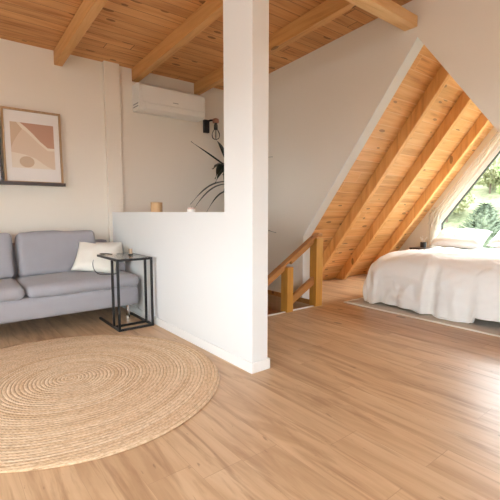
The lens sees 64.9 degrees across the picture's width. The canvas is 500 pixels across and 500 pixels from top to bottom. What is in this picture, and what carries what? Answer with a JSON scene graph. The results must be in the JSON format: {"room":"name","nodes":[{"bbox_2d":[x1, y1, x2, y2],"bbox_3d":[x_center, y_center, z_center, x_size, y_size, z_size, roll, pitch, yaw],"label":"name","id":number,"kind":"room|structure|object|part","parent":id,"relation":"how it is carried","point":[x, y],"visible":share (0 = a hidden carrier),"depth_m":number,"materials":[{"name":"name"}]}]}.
{"room":"attic loft apartment","nodes":[
{"label":"attic loft apartment","id":0,"kind":"room"},
{"bbox_2d":[0,38,223,242],"bbox_3d":[-2.182,-0.646,4.083,5.130,3.000,0.120,-4,7,-38],"label":"wall","id":1,"kind":"structure","parent":0,"point":[161,162],"depth_m":4.33,"materials":[{"name":"beige paint"}]},
{"bbox_2d":[0,181,65,186],"bbox_3d":[-2.534,-0.633,3.653,1.505,0.032,0.114,-4,7,-38],"label":"ledge","id":2,"kind":"object","parent":1,"relation":"attached to","point":[1,182],"visible":1,"depth_m":3.89,"materials":[{"name":"brown wood"}]},
{"bbox_2d":[0,141,2,180],"bbox_3d":[-2.566,-0.961,3.597,0.485,0.655,0.049,-4,7,-38],"label":"framed picture","id":3,"kind":"object","parent":2,"relation":"on","point":[1,172],"visible":0.84,"depth_m":3.74,"materials":[{"name":"brown wood"}]},
{"bbox_2d":[0,106,63,182],"bbox_3d":[-2.159,-1.024,3.916,0.525,0.720,0.052,-4,7,-38],"label":"framed picture","id":4,"kind":"object","parent":2,"relation":"on","point":[31,139],"visible":0.94,"depth_m":3.91,"materials":[{"name":"beige paper"}]},
{"bbox_2d":[9,121,54,169],"bbox_3d":[-2.161,-1.034,3.917,0.384,0.440,0.018,-4,7,-38],"label":"print","id":5,"kind":"object","parent":4,"relation":"attached to","point":[31,143],"depth_m":3.91,"materials":[{"name":"beige paper"}]},
{"bbox_2d":[102,61,123,241],"bbox_3d":[-1.539,-0.731,4.476,0.170,2.693,0.048,-4,7,-38],"label":"trim","id":6,"kind":"structure","parent":1,"relation":"attached to","point":[111,79],"depth_m":4.41,"materials":[{"name":"beige paint"}]},
{"bbox_2d":[132,82,204,121],"bbox_3d":[-0.959,-1.761,4.726,0.864,0.314,0.218,-4,7,-38],"label":"air conditioner","id":7,"kind":"object","parent":1,"relation":"attached to","point":[147,99],"visible":1,"depth_m":4.61,"materials":[{"name":"white plastic"}]},
{"bbox_3d":[-0.885,-1.786,4.651,0.813,0.188,0.009,-4,7,-38],"label":"panel","id":8,"kind":"part","parent":7,"relation":"part of","materials":[{"name":"white plastic"}]},
{"bbox_2d":[203,118,219,139],"bbox_3d":[-0.498,-1.577,5.136,0.233,0.273,0.103,2,6,22],"label":"wall lamp","id":9,"kind":"object","parent":1,"relation":"attached to","point":[215,120],"visible":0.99,"depth_m":5.12,"materials":[{"name":"black plastic"}]},
{"bbox_3d":[-0.574,-1.621,5.157,0.075,0.165,0.044,-4,7,-38],"label":"plate","id":10,"kind":"part","parent":9,"relation":"part of","materials":[{"name":"black plastic"}]},
{"bbox_2d":[112,0,268,362],"bbox_3d":[-0.737,-0.711,3.488,0.132,2.845,2.590,-4,7,-38],"label":"wall partition","id":11,"kind":"structure","parent":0,"point":[210,269],"depth_m":2.63,"materials":[{"name":"white paint"}]},
{"bbox_2d":[150,202,162,211],"bbox_3d":[-0.874,-0.401,3.678,0.110,0.090,0.110,-4,7,-38],"label":"box","id":12,"kind":"object","parent":11,"relation":"on","point":[155,206],"visible":0.94,"depth_m":3.63,"materials":[{"name":"beige wood"}]},
{"bbox_2d":[187,208,195,211],"bbox_3d":[-0.474,-0.329,3.176,0.068,0.043,0.068,-4,7,-38],"label":"candle","id":13,"kind":"object","parent":11,"relation":"on","point":[188,209],"visible":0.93,"depth_m":3.15,"materials":[{"name":"white wax"}]},
{"bbox_2d":[121,305,269,373],"bbox_3d":[-0.723,0.670,3.604,0.160,0.072,2.574,-4,7,-38],"label":"baseboard","id":14,"kind":"structure","parent":11,"relation":"attached to","point":[264,364],"depth_m":2.94,"materials":[{"name":"white wood"}]},
{"bbox_2d":[0,0,411,89],"bbox_3d":[-0.198,-1.913,1.534,5.010,0.328,6.130,-4,7,-38],"label":"ceiling","id":15,"kind":"structure","parent":0,"point":[123,32],"depth_m":3.68,"materials":[{"name":"brown wood"}]},
{"bbox_2d":[53,0,107,65],"bbox_3d":[-1.161,-1.945,3.006,0.078,0.297,2.628,-4,7,-38],"label":"ceiling beam","id":16,"kind":"structure","parent":15,"relation":"attached to","point":[88,10],"depth_m":3.40,"materials":[{"name":"brown wood"}]},
{"bbox_2d":[132,0,222,81],"bbox_3d":[-0.517,-1.994,3.511,0.078,0.297,2.628,-4,7,-38],"label":"ceiling beam","id":17,"kind":"structure","parent":15,"relation":"attached to","point":[208,12],"depth_m":3.64,"materials":[{"name":"brown wood"}]},
{"bbox_2d":[194,0,355,94],"bbox_3d":[0.126,-2.043,4.017,0.078,0.297,2.628,-4,7,-38],"label":"ceiling beam","id":18,"kind":"structure","parent":15,"relation":"attached to","point":[328,10],"depth_m":3.58,"materials":[{"name":"brown wood"}]},
{"bbox_2d":[0,274,499,499],"bbox_3d":[0.897,0.907,2.675,7.800,0.220,6.130,-4,7,-38],"label":"floor","id":19,"kind":"structure","parent":0,"point":[352,402],"depth_m":1.95,"materials":[{"name":"brown wood"}]},
{"bbox_2d":[0,230,138,323],"bbox_3d":[-2.088,0.274,3.554,1.937,0.872,0.890,-4,7,-38],"label":"sofa","id":20,"kind":"object","parent":19,"relation":"on","point":[37,279],"visible":0.79,"depth_m":3.60,"materials":[{"name":"grey fabric"}]},
{"bbox_2d":[0,233,14,278],"bbox_3d":[-2.494,0.075,3.438,0.731,0.431,0.205,-4,-6,-38],"label":"cushion","id":21,"kind":"object","parent":20,"relation":"on","point":[7,271],"depth_m":3.55,"materials":[{"name":"grey fabric"}]},
{"bbox_2d":[0,277,24,301],"bbox_3d":[-2.437,0.348,3.227,0.962,0.163,0.794,-4,7,-38],"label":"seat cushion","id":22,"kind":"object","parent":20,"relation":"on","point":[12,289],"depth_m":3.20,"materials":[{"name":"grey fabric"}]},
{"bbox_2d":[15,230,95,276],"bbox_3d":[-1.909,0.026,3.906,0.723,0.435,0.201,-4,-6,-38],"label":"cushion","id":23,"kind":"object","parent":20,"relation":"on","point":[37,253],"depth_m":3.76,"materials":[{"name":"grey fabric"}]},
{"bbox_3d":[-2.330,0.181,3.841,1.862,0.502,0.102,-4,3,-38],"label":"frame","id":24,"kind":"part","parent":20,"relation":"part of","materials":[{"name":"grey fabric"}]},
{"bbox_2d":[14,270,138,297],"bbox_3d":[-1.688,0.290,3.813,0.992,0.166,0.797,-4,7,-38],"label":"seat cushion","id":25,"kind":"object","parent":20,"relation":"on","point":[39,283],"depth_m":3.55,"materials":[{"name":"grey fabric"}]},
{"bbox_2d":[71,242,120,273],"bbox_3d":[-1.510,0.073,3.874,0.434,0.302,0.239,-1,6,-8],"label":"cushion","id":26,"kind":"object","parent":20,"relation":"on","point":[87,252],"visible":0.83,"depth_m":3.81,"materials":[{"name":"beige fabric"}]},
{"bbox_2d":[92,253,115,274],"bbox_3d":[-1.399,0.135,3.766,0.240,0.194,0.147,2,6,17],"label":"cable","id":27,"kind":"object","parent":20,"relation":"on","point":[99,253],"visible":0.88,"depth_m":3.75,"materials":[{"name":"black plastic"}]},
{"bbox_2d":[96,242,125,264],"bbox_3d":[-1.512,0.038,4.132,0.375,0.242,0.190,-3,6,-31],"label":"cushion","id":28,"kind":"object","parent":20,"relation":"on","point":[108,243],"visible":0.1,"depth_m":4.17,"materials":[{"name":"beige fabric"}]},
{"bbox_3d":[-1.462,0.286,4.207,0.090,0.365,0.488,2,3,-39],"label":"armrest","id":29,"kind":"part","parent":20,"relation":"part of","materials":[{"name":"grey fabric"}]},
{"bbox_3d":[-1.194,0.605,3.847,0.034,0.155,0.034,-4,7,-38],"label":"leg","id":30,"kind":"part","parent":20,"relation":"part of","materials":[{"name":"silver metal"}]},
{"bbox_2d":[0,334,219,472],"bbox_3d":[-1.125,0.810,2.464,1.785,0.012,1.874,-4,7,-38],"label":"jute rug","id":31,"kind":"object","parent":19,"relation":"on","point":[65,401],"visible":1,"depth_m":2.25,"materials":[{"name":"beige wicker"}]},
{"bbox_2d":[97,252,153,331],"bbox_3d":[-1.188,0.373,3.731,0.330,0.640,0.545,-4,7,-38],"label":"side table","id":32,"kind":"object","parent":19,"relation":"on","point":[118,257],"visible":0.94,"depth_m":3.59,"materials":[{"name":"black metal"}]},
{"bbox_3d":[-1.234,0.391,3.540,0.020,0.600,0.020,-4,7,-38],"label":"leg","id":33,"kind":"part","parent":32,"relation":"part of","materials":[{"name":"black metal"}]},
{"bbox_3d":[-1.147,0.402,3.430,0.020,0.600,0.020,-4,7,-38],"label":"leg","id":34,"kind":"part","parent":32,"relation":"part of","materials":[{"name":"black metal"}]},
{"bbox_3d":[-1.188,0.058,3.700,0.290,0.008,0.505,-4,7,-38],"label":"glass","id":35,"kind":"part","parent":32,"relation":"part of","materials":[{"name":"clear glass"}]},
{"bbox_3d":[-1.188,0.064,3.701,0.330,0.020,0.545,-4,7,-38],"label":"frame","id":36,"kind":"part","parent":32,"relation":"part of","materials":[{"name":"black metal"}]},
{"bbox_3d":[-1.188,0.681,3.761,0.330,0.020,0.545,-4,7,-38],"label":"frame","id":37,"kind":"part","parent":32,"relation":"part of","materials":[{"name":"black metal"}]},
{"bbox_3d":[-0.991,0.373,3.731,0.020,0.600,0.020,-4,7,-38],"label":"leg","id":38,"kind":"part","parent":32,"relation":"part of","materials":[{"name":"black metal"}]},
{"bbox_3d":[-0.904,0.383,3.621,0.020,0.600,0.020,-4,7,-38],"label":"leg","id":39,"kind":"part","parent":32,"relation":"part of","materials":[{"name":"black metal"}]},
{"bbox_2d":[190,141,275,232],"bbox_3d":[-0.227,-0.458,4.997,1.030,2.051,0.641,-1,6,-6],"label":"potted plant","id":40,"kind":"object","parent":19,"relation":"on","point":[220,167],"visible":0.3,"depth_m":4.83,"materials":[{"name":"green plant"}]},
{"bbox_2d":[268,305,312,315],"bbox_3d":[0.106,0.770,3.941,1.533,0.208,0.028,-4,7,-38],"label":"trim","id":41,"kind":"structure","parent":19,"relation":"attached to","point":[311,305],"depth_m":4.21,"materials":[{"name":"white wood"}]},
{"bbox_2d":[268,233,322,312],"bbox_3d":[0.338,0.247,4.092,1.150,0.821,0.100,-4,7,-38],"label":"stair railing","id":42,"kind":"object","parent":19,"relation":"on","point":[314,283],"visible":0.84,"depth_m":4.27,"materials":[{"name":"brown wood"}]},
{"bbox_3d":[0.122,0.382,3.933,0.598,0.404,0.035,-4,7,-38],"label":"rail","id":43,"kind":"part","parent":42,"relation":"part of","materials":[{"name":"brown wood"}]},
{"bbox_3d":[0.392,0.414,4.150,0.086,0.478,0.100,-4,7,-38],"label":"baluster post","id":44,"kind":"part","parent":42,"relation":"part of","materials":[{"name":"brown wood"}]},
{"bbox_3d":[0.338,0.178,4.085,1.150,0.681,0.067,-4,7,-38],"label":"handrail","id":45,"kind":"part","parent":42,"relation":"part of","materials":[{"name":"brown wood"}]},
{"bbox_3d":[0.563,0.013,4.247,0.346,0.253,0.035,-4,7,-38],"label":"rail","id":46,"kind":"part","parent":42,"relation":"part of","materials":[{"name":"brown wood"}]},
{"bbox_3d":[0.565,0.440,4.286,0.346,0.267,0.040,-4,7,-38],"label":"rail","id":47,"kind":"part","parent":42,"relation":"part of","materials":[{"name":"brown wood"}]},
{"bbox_3d":[0.742,0.244,4.412,0.106,0.765,0.100,-4,7,-38],"label":"newel post","id":48,"kind":"part","parent":42,"relation":"part of","materials":[{"name":"brown wood"}]},
{"bbox_2d":[409,247,432,249],"bbox_3d":[2.716,0.210,6.170,0.290,0.495,0.320,-4,7,-38],"label":"nightstand","id":49,"kind":"object","parent":19,"relation":"on","point":[418,248],"visible":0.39,"depth_m":6.16,"materials":[{"name":"brown wood"}]},
{"bbox_2d":[420,236,426,247],"bbox_3d":[2.725,-0.129,6.169,0.099,0.180,0.100,-2,6,-22],"label":"pot","id":50,"kind":"object","parent":49,"relation":"on","point":[422,244],"visible":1,"depth_m":6.14,"materials":[{"name":"black ceramic"}]},
{"bbox_3d":[2.723,-0.082,6.173,0.094,0.085,0.094,-4,7,-38],"label":"pot","id":51,"kind":"part","parent":50,"relation":"part of","materials":[{"name":"black ceramic"}]},
{"bbox_2d":[344,297,499,336],"bbox_3d":[2.450,0.649,4.139,1.575,0.010,2.390,-4,7,-38],"label":"rug","id":52,"kind":"object","parent":19,"relation":"on","point":[492,328],"visible":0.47,"depth_m":3.82,"materials":[{"name":"white fabric"}]},
{"bbox_2d":[457,248,499,250],"bbox_3d":[2.791,0.326,4.602,1.980,0.541,1.580,-4,7,-38],"label":"bed","id":53,"kind":"object","parent":52,"relation":"on","point":[486,249],"visible":0.06,"depth_m":5.24,"materials":[{"name":"white fabric"}]},
{"bbox_2d":[363,246,499,322],"bbox_3d":[2.464,0.319,4.348,1.674,0.601,2.011,-4,7,-38],"label":"duvet","id":54,"kind":"object","parent":53,"relation":"on","point":[450,284],"visible":1,"depth_m":3.96,"materials":[{"name":"white fabric"}]},
{"bbox_2d":[430,228,491,248],"bbox_3d":[2.908,-0.165,5.428,0.420,0.270,0.660,-5,8,-44],"label":"pillow","id":55,"kind":"object","parent":53,"relation":"on","point":[467,238],"visible":0.99,"depth_m":5.32,"materials":[{"name":"white fabric"}]},
{"bbox_2d":[486,231,499,247],"bbox_3d":[3.479,-0.145,4.961,0.413,0.290,0.740,-4,7,-36],"label":"pillow","id":56,"kind":"object","parent":53,"relation":"on","point":[495,242],"visible":1,"depth_m":5.09,"materials":[{"name":"white fabric"}]},
{"bbox_2d":[268,0,499,296],"bbox_3d":[1.717,-0.683,3.172,0.130,2.850,6.130,-4,7,-38],"label":"wall","id":57,"kind":"structure","parent":0,"point":[321,102],"depth_m":4.00,"materials":[{"name":"beige paint"}]},
{"bbox_2d":[268,290,308,303],"bbox_3d":[0.420,0.571,4.824,0.015,0.075,0.870,-4,7,-38],"label":"baseboard","id":58,"kind":"structure","parent":57,"relation":"attached to","point":[303,300],"depth_m":4.86,"materials":[{"name":"brown wood"}]},
{"bbox_2d":[302,37,423,298],"bbox_3d":[1.066,-0.603,4.007,0.132,2.530,1.310,-4,7,-38],"label":"trim","id":59,"kind":"structure","parent":57,"relation":"attached to","point":[416,47],"depth_m":3.94,"materials":[{"name":"white paint"}]},
{"bbox_2d":[346,0,417,30],"bbox_3d":[-0.528,-1.794,1.867,4.868,0.088,0.118,-4,7,-38],"label":"ridge beam","id":60,"kind":"structure","parent":57,"relation":"attached to","point":[389,11],"depth_m":3.12,"materials":[{"name":"brown wood"}]},
{"bbox_2d":[312,45,493,279],"bbox_3d":[1.980,-1.024,5.415,3.090,3.198,2.440,-4,7,-38],"label":"ceiling","id":61,"kind":"structure","parent":0,"point":[425,66],"depth_m":4.97,"materials":[{"name":"brown wood"}]},
{"bbox_2d":[322,65,450,272],"bbox_3d":[1.473,-0.829,4.858,0.075,2.812,2.100,-4,7,-38],"label":"rafter","id":62,"kind":"object","parent":61,"relation":"attached to","point":[442,76],"visible":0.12,"depth_m":4.59,"materials":[{"name":"brown wood"}]},
{"bbox_2d":[336,91,471,279],"bbox_3d":[2.030,-0.872,5.296,0.075,2.812,2.100,-4,7,-38],"label":"rafter","id":63,"kind":"object","parent":61,"relation":"attached to","point":[464,101],"visible":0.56,"depth_m":5.16,"materials":[{"name":"brown wood"}]},
{"bbox_2d":[364,113,489,273],"bbox_3d":[2.619,-0.916,5.759,0.075,2.812,2.100,-4,7,-38],"label":"rafter","id":64,"kind":"object","parent":61,"relation":"attached to","point":[482,121],"visible":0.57,"depth_m":5.63,"materials":[{"name":"brown wood"}]},
{"bbox_2d":[398,127,499,250],"bbox_3d":[3.768,-0.921,5.282,0.140,3.018,4.480,-4,7,-38],"label":"wall","id":65,"kind":"structure","parent":0,"point":[414,240],"depth_m":6.08,"materials":[{"name":"beige paint"}]},
{"bbox_2d":[428,131,499,247],"bbox_3d":[3.205,-0.808,5.762,0.071,2.400,1.190,-4,7,-38],"label":"curtain","id":66,"kind":"object","parent":65,"relation":"hanging from","point":[435,217],"visible":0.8,"depth_m":5.92,"materials":[{"name":"white fabric"}]},
{"bbox_3d":[2.902,-0.160,6.230,0.056,1.020,0.180,-4,7,-38],"label":"panel","id":67,"kind":"part","parent":66,"relation":"part of","materials":[{"name":"white fabric"}]},
{"bbox_2d":[437,145,499,246],"bbox_3d":[3.760,-0.882,5.279,0.080,2.160,2.400,-4,7,-38],"label":"window","id":68,"kind":"structure","parent":65,"relation":"in","point":[496,152],"depth_m":5.84,"materials":[{"name":"white"}]},
{"label":"outside","id":69,"kind":"structure","parent":0,"visible":0},
{"bbox_2d":[443,154,499,247],"bbox_3d":[24.016,-11.834,30.713,63.000,25.548,110.000,-4,7,-38],"label":"ground","id":70,"kind":"structure","parent":69,"point":[482,194],"depth_m":20.40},
{"bbox_2d":[445,186,475,222],"bbox_3d":[9.890,-2.494,19.610,2.663,2.611,2.556,-4,7,-38],"label":"bush","id":71,"kind":"object","parent":70,"relation":"on","point":[464,203],"visible":0.05,"depth_m":19.04,"materials":[{"name":"plant"}]},
{"bbox_3d":[9.890,-2.769,19.583,2.663,2.058,2.556,-4,7,-38],"label":"crown","id":72,"kind":"part","parent":71,"relation":"part of","materials":[{"name":"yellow plant"}]},
{"bbox_2d":[456,202,499,248],"bbox_3d":[9.303,-0.731,15.646,2.467,2.325,2.520,-4,7,-38],"label":"conifer","id":73,"kind":"object","parent":70,"relation":"on","point":[486,218],"visible":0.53,"depth_m":15.24,"materials":[{"name":"green plant"}]},
{"bbox_2d":[475,155,499,193],"bbox_3d":[13.246,-4.113,21.625,2.675,2.408,2.629,-4,7,-38],"label":"tree","id":74,"kind":"object","parent":70,"relation":"on","point":[491,177],"visible":0.51,"depth_m":21.25,"materials":[{"name":"green plant"}]},
{"bbox_2d":[495,166,499,194],"bbox_3d":[12.625,-3.047,17.665,2.829,3.072,2.830,-4,7,-38],"label":"leafy tree","id":75,"kind":"object","parent":70,"relation":"on","point":[497,167],"visible":1,"depth_m":18.15,"materials":[{"name":"green plant"}]},
{"bbox_3d":[-0.186,2.067,4.446,1.777,2.430,1.135,-4,7,-38],"label":"wall","id":76,"kind":"structure","parent":0,"visible":0},
{"bbox_2d":[268,308,278,314],"bbox_3d":[-0.168,1.324,4.387,1.520,1.340,0.928,-4,7,-38],"label":"staircase","id":77,"kind":"structure","parent":76,"relation":"attached to","point":[270,311],"depth_m":4.88,"materials":[{"name":"brown wood"}]}
]}

